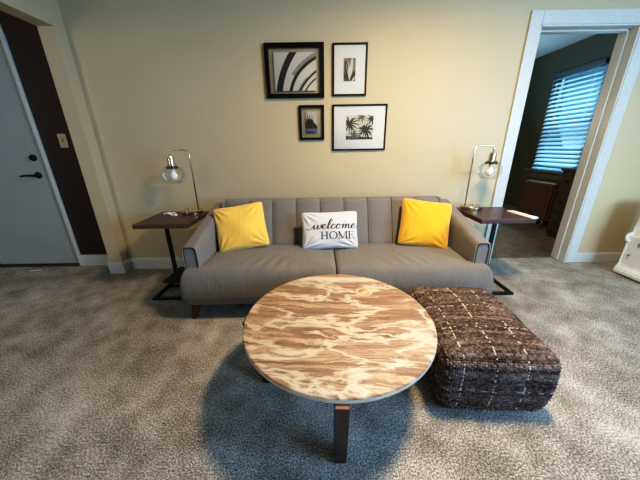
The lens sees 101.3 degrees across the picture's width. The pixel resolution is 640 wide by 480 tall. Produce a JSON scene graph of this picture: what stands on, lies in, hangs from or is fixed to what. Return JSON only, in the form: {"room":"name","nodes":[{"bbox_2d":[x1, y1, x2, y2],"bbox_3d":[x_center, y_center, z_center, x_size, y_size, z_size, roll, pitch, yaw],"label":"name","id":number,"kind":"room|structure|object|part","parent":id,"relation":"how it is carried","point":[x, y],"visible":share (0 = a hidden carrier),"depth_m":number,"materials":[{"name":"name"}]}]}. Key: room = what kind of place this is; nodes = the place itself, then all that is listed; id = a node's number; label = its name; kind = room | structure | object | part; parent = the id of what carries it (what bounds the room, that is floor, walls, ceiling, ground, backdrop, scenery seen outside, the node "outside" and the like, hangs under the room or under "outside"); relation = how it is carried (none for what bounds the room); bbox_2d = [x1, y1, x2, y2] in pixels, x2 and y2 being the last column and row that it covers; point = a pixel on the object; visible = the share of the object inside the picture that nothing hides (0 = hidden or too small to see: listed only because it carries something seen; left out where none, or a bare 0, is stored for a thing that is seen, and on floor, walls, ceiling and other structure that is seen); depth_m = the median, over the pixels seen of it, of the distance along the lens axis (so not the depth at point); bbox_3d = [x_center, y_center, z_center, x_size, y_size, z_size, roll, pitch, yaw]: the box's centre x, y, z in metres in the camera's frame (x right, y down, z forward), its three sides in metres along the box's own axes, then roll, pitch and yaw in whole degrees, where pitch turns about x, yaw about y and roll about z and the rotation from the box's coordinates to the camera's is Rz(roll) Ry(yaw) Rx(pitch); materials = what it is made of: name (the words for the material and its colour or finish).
{"room":"living room","nodes":[
{"label":"living room","id":0,"kind":"room"},
{"bbox_2d":[0,10,106,264],"bbox_3d":[-3.200,-0.905,2.583,2.030,2.500,0.100,-1,20,0],"label":"wall","id":1,"kind":"structure","parent":0,"point":[23,38],"depth_m":2.48,"materials":[{"name":"brown paint"}]},
{"bbox_2d":[0,39,78,263],"bbox_3d":[-3.161,-0.760,2.582,0.915,2.190,0.110,-1,20,0],"label":"door","id":2,"kind":"structure","parent":1,"relation":"in","point":[33,229],"depth_m":2.71,"materials":[{"name":"grey paint"}]},
{"bbox_3d":[-2.876,-0.638,2.604,0.169,0.064,0.067,-1,20,0],"label":"lever handle","id":3,"kind":"part","parent":2,"relation":"part of","materials":[{"name":"black metal"}]},
{"bbox_2d":[0,263,79,266],"bbox_3d":[-3.145,0.280,2.961,0.921,0.012,0.080,-1,20,0],"label":"trim","id":4,"kind":"structure","parent":1,"relation":"attached to","point":[49,264],"depth_m":2.94,"materials":[{"name":"red wood"}]},
{"bbox_2d":[0,22,82,265],"bbox_3d":[-3.172,-0.777,2.564,1.012,2.270,0.022,-1,20,0],"label":"trim","id":5,"kind":"structure","parent":1,"relation":"attached to","point":[2,35],"depth_m":2.49,"materials":[{"name":"white paint"}]},
{"bbox_2d":[57,134,68,147],"bbox_3d":[-2.464,-0.949,2.510,0.080,0.125,0.018,-1,20,0],"label":"light switch","id":6,"kind":"object","parent":1,"relation":"attached to","point":[62,138],"visible":1,"depth_m":2.51,"materials":[{"name":"beige plastic"}]},
{"bbox_2d":[81,254,108,265],"bbox_3d":[-2.415,0.221,2.926,0.473,0.125,0.016,-1,20,0],"label":"baseboard","id":7,"kind":"structure","parent":1,"relation":"attached to","point":[97,259],"depth_m":2.92,"materials":[{"name":"white paint"}]},
{"bbox_2d":[0,0,128,261],"bbox_3d":[-2.115,-0.001,-0.013,0.130,2.500,5.200,-1,20,0],"label":"wall","id":8,"kind":"structure","parent":0,"point":[45,14],"depth_m":2.25,"materials":[{"name":"beige paint"}]},
{"bbox_2d":[0,223,639,479],"bbox_3d":[-0.310,0.713,1.789,7.760,0.100,8.100,-1,20,0],"label":"floor","id":9,"kind":"structure","parent":0,"point":[101,378],"depth_m":1.34,"materials":[{"name":"grey carpet"}]},
{"bbox_2d":[132,211,208,299],"bbox_3d":[-1.260,0.121,2.359,0.438,0.660,0.489,-1,20,0],"label":"side table","id":10,"kind":"object","parent":9,"relation":"on","point":[166,222],"visible":0.6,"depth_m":2.25,"materials":[{"name":"brown wood"}]},
{"bbox_3d":[-1.244,0.428,2.448,0.375,0.022,0.452,-1,20,0],"label":"frame","id":11,"kind":"part","parent":10,"relation":"part of","materials":[{"name":"black metal"}]},
{"bbox_2d":[163,212,176,215],"bbox_3d":[-1.337,-0.238,2.357,0.167,0.023,0.064,10,22,27],"label":"charging cable","id":12,"kind":"object","parent":10,"relation":"on","point":[167,213],"visible":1,"depth_m":2.34,"materials":[{"name":"white plastic"}]},
{"bbox_3d":[-1.435,0.075,2.523,0.032,0.602,0.026,-1,20,0],"label":"post","id":13,"kind":"part","parent":10,"relation":"part of","materials":[{"name":"black metal"}]},
{"bbox_2d":[163,266,184,282],"bbox_3d":[-1.225,0.366,2.489,0.335,0.112,0.310,-1,20,0],"label":"shelf","id":14,"kind":"object","parent":10,"relation":"attached to","point":[175,277],"depth_m":2.41,"materials":[{"name":"black metal"}]},
{"bbox_2d":[166,149,202,215],"bbox_3d":[-1.223,-0.504,2.307,0.292,0.553,0.190,-1,20,0],"label":"table lamp","id":15,"kind":"object","parent":10,"relation":"on","point":[170,160],"visible":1,"depth_m":2.27,"materials":[{"name":"gold metal"}]},
{"bbox_2d":[167,156,174,165],"bbox_3d":[-1.276,-0.666,2.250,0.090,0.098,0.090,-1,20,0],"label":"socket","id":16,"kind":"object","parent":15,"relation":"attached to","point":[170,160],"depth_m":2.23,"materials":[{"name":"gold metal"}]},
{"bbox_3d":[-1.275,-0.572,2.283,0.060,0.107,0.060,-1,20,0],"label":"light bulb","id":17,"kind":"part","parent":15,"relation":"part of","materials":[{"name":"white glass"}]},
{"bbox_2d":[180,196,492,318],"bbox_3d":[0.115,0.090,2.210,2.246,0.790,0.835,-1,20,0],"label":"sofa","id":18,"kind":"object","parent":9,"relation":"on","point":[210,275],"visible":0.78,"depth_m":1.94,"materials":[{"name":"grey fabric"}]},
{"bbox_3d":[-0.933,0.522,1.997,0.081,0.148,0.076,-1,20,0],"label":"leg","id":19,"kind":"part","parent":18,"relation":"part of","materials":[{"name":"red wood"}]},
{"bbox_3d":[-0.917,-0.004,2.212,0.108,0.504,0.758,-1,20,0],"label":"armrest","id":20,"kind":"part","parent":18,"relation":"part of","materials":[{"name":"grey fabric"}]},
{"bbox_2d":[213,202,268,251],"bbox_3d":[-0.658,-0.106,2.192,0.445,0.388,0.222,-4,20,-9],"label":"throw pillow","id":21,"kind":"object","parent":18,"relation":"on","point":[242,226],"visible":0.98,"depth_m":2.13,"materials":[{"name":"yellow fabric"}]},
{"bbox_2d":[180,244,335,300],"bbox_3d":[-0.445,0.235,2.094,1.122,0.270,0.525,-1,20,0],"label":"seat cushion","id":22,"kind":"object","parent":18,"relation":"on","point":[248,274],"depth_m":1.87,"materials":[{"name":"grey fabric"}]},
{"bbox_2d":[301,211,357,248],"bbox_3d":[0.082,-0.080,2.169,0.469,0.290,0.167,-1,20,0],"label":"lumbar pillow","id":23,"kind":"object","parent":18,"relation":"on","point":[324,230],"visible":1,"depth_m":2.13,"materials":[{"name":"white fabric"}]},
{"bbox_3d":[0.113,-0.080,2.418,1.990,0.608,0.316,-1,20,0],"label":"backrest","id":24,"kind":"part","parent":18,"relation":"part of","materials":[{"name":"grey fabric"}]},
{"bbox_2d":[333,243,492,293],"bbox_3d":[0.679,0.218,2.095,1.122,0.270,0.525,-1,20,0],"label":"seat cushion","id":25,"kind":"object","parent":18,"relation":"on","point":[403,267],"depth_m":1.87,"materials":[{"name":"grey fabric"}]},
{"bbox_2d":[398,198,451,248],"bbox_3d":[0.875,-0.135,2.191,0.432,0.395,0.224,2,20,9],"label":"throw pillow","id":26,"kind":"object","parent":18,"relation":"on","point":[423,223],"visible":0.98,"depth_m":2.13,"materials":[{"name":"yellow fabric"}]},
{"bbox_3d":[1.145,-0.035,2.213,0.108,0.504,0.758,-1,20,0],"label":"armrest","id":27,"kind":"part","parent":18,"relation":"part of","materials":[{"name":"grey fabric"}]},
{"bbox_2d":[242,274,436,463],"bbox_3d":[0.091,0.577,1.377,0.916,0.420,0.916,7,21,21],"label":"coffee table","id":28,"kind":"object","parent":9,"relation":"on","point":[342,341],"visible":1,"depth_m":1.14,"materials":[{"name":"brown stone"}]},
{"bbox_3d":[-0.319,0.590,1.395,0.131,0.394,0.052,0,20,2],"label":"leg","id":29,"kind":"part","parent":28,"relation":"part of","materials":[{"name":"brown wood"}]},
{"bbox_3d":[0.079,0.726,0.995,0.052,0.394,0.131,0,20,2],"label":"leg","id":30,"kind":"part","parent":28,"relation":"part of","materials":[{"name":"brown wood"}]},
{"bbox_2d":[408,286,561,411],"bbox_3d":[0.832,0.546,1.489,0.575,0.382,0.709,-1,20,0],"label":"pouf","id":31,"kind":"object","parent":9,"relation":"on","point":[486,358],"visible":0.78,"depth_m":1.21,"materials":[{"name":"fabric"}]},
{"bbox_2d":[456,207,536,294],"bbox_3d":[1.496,0.080,2.360,0.439,0.660,0.489,-1,20,0],"label":"side table","id":32,"kind":"object","parent":9,"relation":"on","point":[494,216],"visible":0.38,"depth_m":2.23,"materials":[{"name":"brown wood"}]},
{"bbox_2d":[460,145,497,210],"bbox_3d":[1.430,-0.544,2.309,0.292,0.553,0.190,-1,20,0],"label":"table lamp","id":33,"kind":"object","parent":32,"relation":"on","point":[492,156],"visible":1,"depth_m":2.28,"materials":[{"name":"gold metal"}]},
{"bbox_3d":[1.480,-0.613,2.285,0.060,0.107,0.060,-1,20,0],"label":"light bulb","id":34,"kind":"part","parent":33,"relation":"part of","materials":[{"name":"white glass"}]},
{"bbox_2d":[488,151,496,160],"bbox_3d":[1.478,-0.708,2.251,0.090,0.098,0.090,-1,20,0],"label":"socket","id":35,"kind":"object","parent":33,"relation":"attached to","point":[492,156],"depth_m":2.23,"materials":[{"name":"gold metal"}]},
{"bbox_3d":[1.642,0.029,2.525,0.032,0.602,0.026,-1,20,0],"label":"post","id":36,"kind":"part","parent":32,"relation":"part of","materials":[{"name":"black metal"}]},
{"bbox_3d":[1.475,0.387,2.449,0.349,0.022,0.452,-1,20,0],"label":"frame","id":37,"kind":"part","parent":32,"relation":"part of","materials":[{"name":"black metal"}]},
{"bbox_2d":[507,210,537,218],"bbox_3d":[1.664,-0.212,2.163,0.056,0.018,0.256,-3,20,-6],"label":"remote control","id":38,"kind":"object","parent":32,"relation":"on","point":[509,211],"visible":1,"depth_m":2.13,"materials":[{"name":"white plastic"}]},
{"bbox_2d":[518,179,558,228],"bbox_3d":[3.410,-0.564,4.081,0.156,0.679,0.643,-1,20,0],"label":"radiator","id":39,"kind":"object","parent":9,"relation":"on","point":[538,197],"visible":0.81,"depth_m":4.01,"materials":[{"name":"brown metal"}]},
{"bbox_2d":[546,168,576,238],"bbox_3d":[3.311,-0.417,3.309,0.383,0.919,0.544,-1,20,0],"label":"dresser","id":40,"kind":"object","parent":9,"relation":"on","point":[568,175],"visible":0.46,"depth_m":3.43,"materials":[{"name":"brown wood"}]},
{"bbox_3d":[3.165,-0.179,3.393,0.018,0.250,0.480,-1,20,0],"label":"drawer","id":41,"kind":"part","parent":40,"relation":"part of","materials":[{"name":"brown wood"}]},
{"bbox_3d":[3.161,-0.428,3.304,0.018,0.250,0.480,-1,20,0],"label":"drawer","id":42,"kind":"part","parent":40,"relation":"part of","materials":[{"name":"brown wood"}]},
{"bbox_3d":[3.158,-0.680,3.215,0.018,0.255,0.480,-1,20,0],"label":"drawer","id":43,"kind":"part","parent":40,"relation":"part of","materials":[{"name":"brown wood"}]},
{"bbox_2d":[613,218,639,282],"bbox_3d":[3.080,0.054,2.307,0.379,0.700,0.418,-1,20,0],"label":"cabinet","id":44,"kind":"object","parent":9,"relation":"on","point":[628,266],"visible":1,"depth_m":2.46,"materials":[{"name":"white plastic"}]},
{"bbox_3d":[2.921,-0.025,2.482,0.053,0.100,0.033,-1,20,0],"label":"handle","id":45,"kind":"part","parent":44,"relation":"part of","materials":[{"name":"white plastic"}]},
{"bbox_2d":[57,0,639,257],"bbox_3d":[0.675,-0.924,2.473,5.740,2.500,0.072,-1,20,0],"label":"wall","id":46,"kind":"structure","parent":0,"point":[157,77],"depth_m":2.33,"materials":[{"name":"beige paint"}]},
{"bbox_2d":[108,257,183,272],"bbox_3d":[-0.230,0.241,2.779,3.924,0.125,0.121,-1,20,0],"label":"baseboard","id":47,"kind":"structure","parent":46,"relation":"attached to","point":[141,262],"depth_m":2.81,"materials":[{"name":"white paint"}]},
{"bbox_2d":[263,42,323,98],"bbox_3d":[-0.214,-1.435,2.231,0.498,0.406,0.030,-1,20,0],"label":"picture frame","id":48,"kind":"object","parent":46,"relation":"attached to","point":[293,71],"visible":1,"depth_m":2.22,"materials":[{"name":"black wood"}]},
{"bbox_2d":[273,52,315,90],"bbox_3d":[-0.211,-1.430,2.231,0.356,0.284,0.001,-1,20,0],"label":"print","id":49,"kind":"object","parent":48,"relation":"attached to","point":[293,71],"depth_m":2.23,"materials":[{"name":"white paper"}]},
{"bbox_2d":[299,105,323,139],"bbox_3d":[-0.074,-1.058,2.368,0.223,0.287,0.024,-1,20,0],"label":"picture frame","id":50,"kind":"object","parent":46,"relation":"attached to","point":[311,116],"visible":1,"depth_m":2.36,"materials":[{"name":"black wood"}]},
{"bbox_2d":[305,111,316,132],"bbox_3d":[-0.077,-1.061,2.368,0.104,0.180,0.001,-1,20,0],"label":"print","id":51,"kind":"object","parent":50,"relation":"attached to","point":[311,116],"depth_m":2.37},
{"bbox_2d":[332,42,367,95],"bbox_3d":[0.254,-1.448,2.234,0.293,0.390,0.020,-1,20,0],"label":"picture frame","id":52,"kind":"object","parent":46,"relation":"attached to","point":[350,59],"visible":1,"depth_m":2.23,"materials":[{"name":"white paper"}]},
{"bbox_2d":[343,58,355,80],"bbox_3d":[0.252,-1.448,2.232,0.101,0.171,0.002,-1,20,0],"label":"print","id":53,"kind":"object","parent":52,"relation":"attached to","point":[349,64],"depth_m":2.23},
{"bbox_2d":[332,104,387,150],"bbox_3d":[0.357,-1.020,2.386,0.488,0.386,0.020,-1,20,0],"label":"picture frame","id":54,"kind":"object","parent":46,"relation":"attached to","point":[354,126],"visible":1,"depth_m":2.38,"materials":[{"name":"white paper"}]},
{"bbox_2d":[346,115,373,139],"bbox_3d":[0.360,-1.022,2.384,0.247,0.203,0.002,-1,20,0],"label":"print","id":55,"kind":"object","parent":54,"relation":"attached to","point":[358,127],"depth_m":2.38},
{"bbox_2d":[485,8,639,261],"bbox_3d":[2.226,-0.803,2.477,1.019,2.225,0.020,-1,20,0],"label":"trim","id":56,"kind":"structure","parent":46,"relation":"attached to","point":[538,18],"depth_m":2.31,"materials":[{"name":"white paint"}]},
{"bbox_2d":[489,23,639,262],"bbox_3d":[2.227,-0.784,2.570,0.825,2.128,0.167,-1,20,0],"label":"door frame","id":57,"kind":"structure","parent":46,"relation":"attached to","point":[628,33],"depth_m":2.42,"materials":[{"name":"white paint"}]},
{"bbox_2d":[574,252,621,261],"bbox_3d":[3.155,0.182,2.833,0.813,0.105,0.016,-1,20,0],"label":"baseboard","id":58,"kind":"structure","parent":46,"relation":"attached to","point":[586,256],"depth_m":2.83,"materials":[{"name":"white paint"}]},
{"bbox_2d":[503,33,617,207],"bbox_3d":[3.611,-1.463,3.838,0.150,2.520,2.828,-1,20,0],"label":"wall","id":59,"kind":"structure","parent":0,"point":[596,47],"depth_m":4.20,"materials":[{"name":"green paint"}]},
{"bbox_2d":[502,203,546,225],"bbox_3d":[3.544,-0.352,4.270,0.018,0.140,2.755,-1,20,0],"label":"baseboard","id":60,"kind":"structure","parent":59,"relation":"attached to","point":[506,206],"depth_m":4.81,"materials":[{"name":"paint"}]},
{"bbox_2d":[524,64,607,180],"bbox_3d":[3.564,-1.642,3.799,0.180,1.495,0.980,-1,20,0],"label":"window","id":61,"kind":"structure","parent":59,"relation":"in","point":[538,173],"depth_m":4.04,"materials":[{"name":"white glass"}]},
{"bbox_3d":[3.553,-0.999,4.028,0.140,0.130,0.980,-1,20,0],"label":"sill","id":62,"kind":"part","parent":61,"relation":"part of","materials":[{"name":"paint"}]},
{"bbox_2d":[532,58,609,170],"bbox_3d":[3.533,-1.707,3.776,0.070,1.356,0.772,-1,20,0],"label":"window blind","id":63,"kind":"object","parent":61,"relation":"attached to","point":[601,62],"visible":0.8,"depth_m":3.72,"materials":[{"name":"white plastic"}]},
{"bbox_3d":[3.542,-1.078,3.999,0.052,0.022,0.756,-1,20,0],"label":"rail","id":64,"kind":"part","parent":63,"relation":"part of","materials":[{"name":"white plastic"}]},
{"bbox_2d":[535,34,594,58],"bbox_3d":[2.188,-2.676,3.400,2.660,0.100,2.828,-1,20,0],"label":"ceiling","id":65,"kind":"structure","parent":0,"point":[548,43],"depth_m":3.56,"materials":[{"name":"white paint"}]}
]}

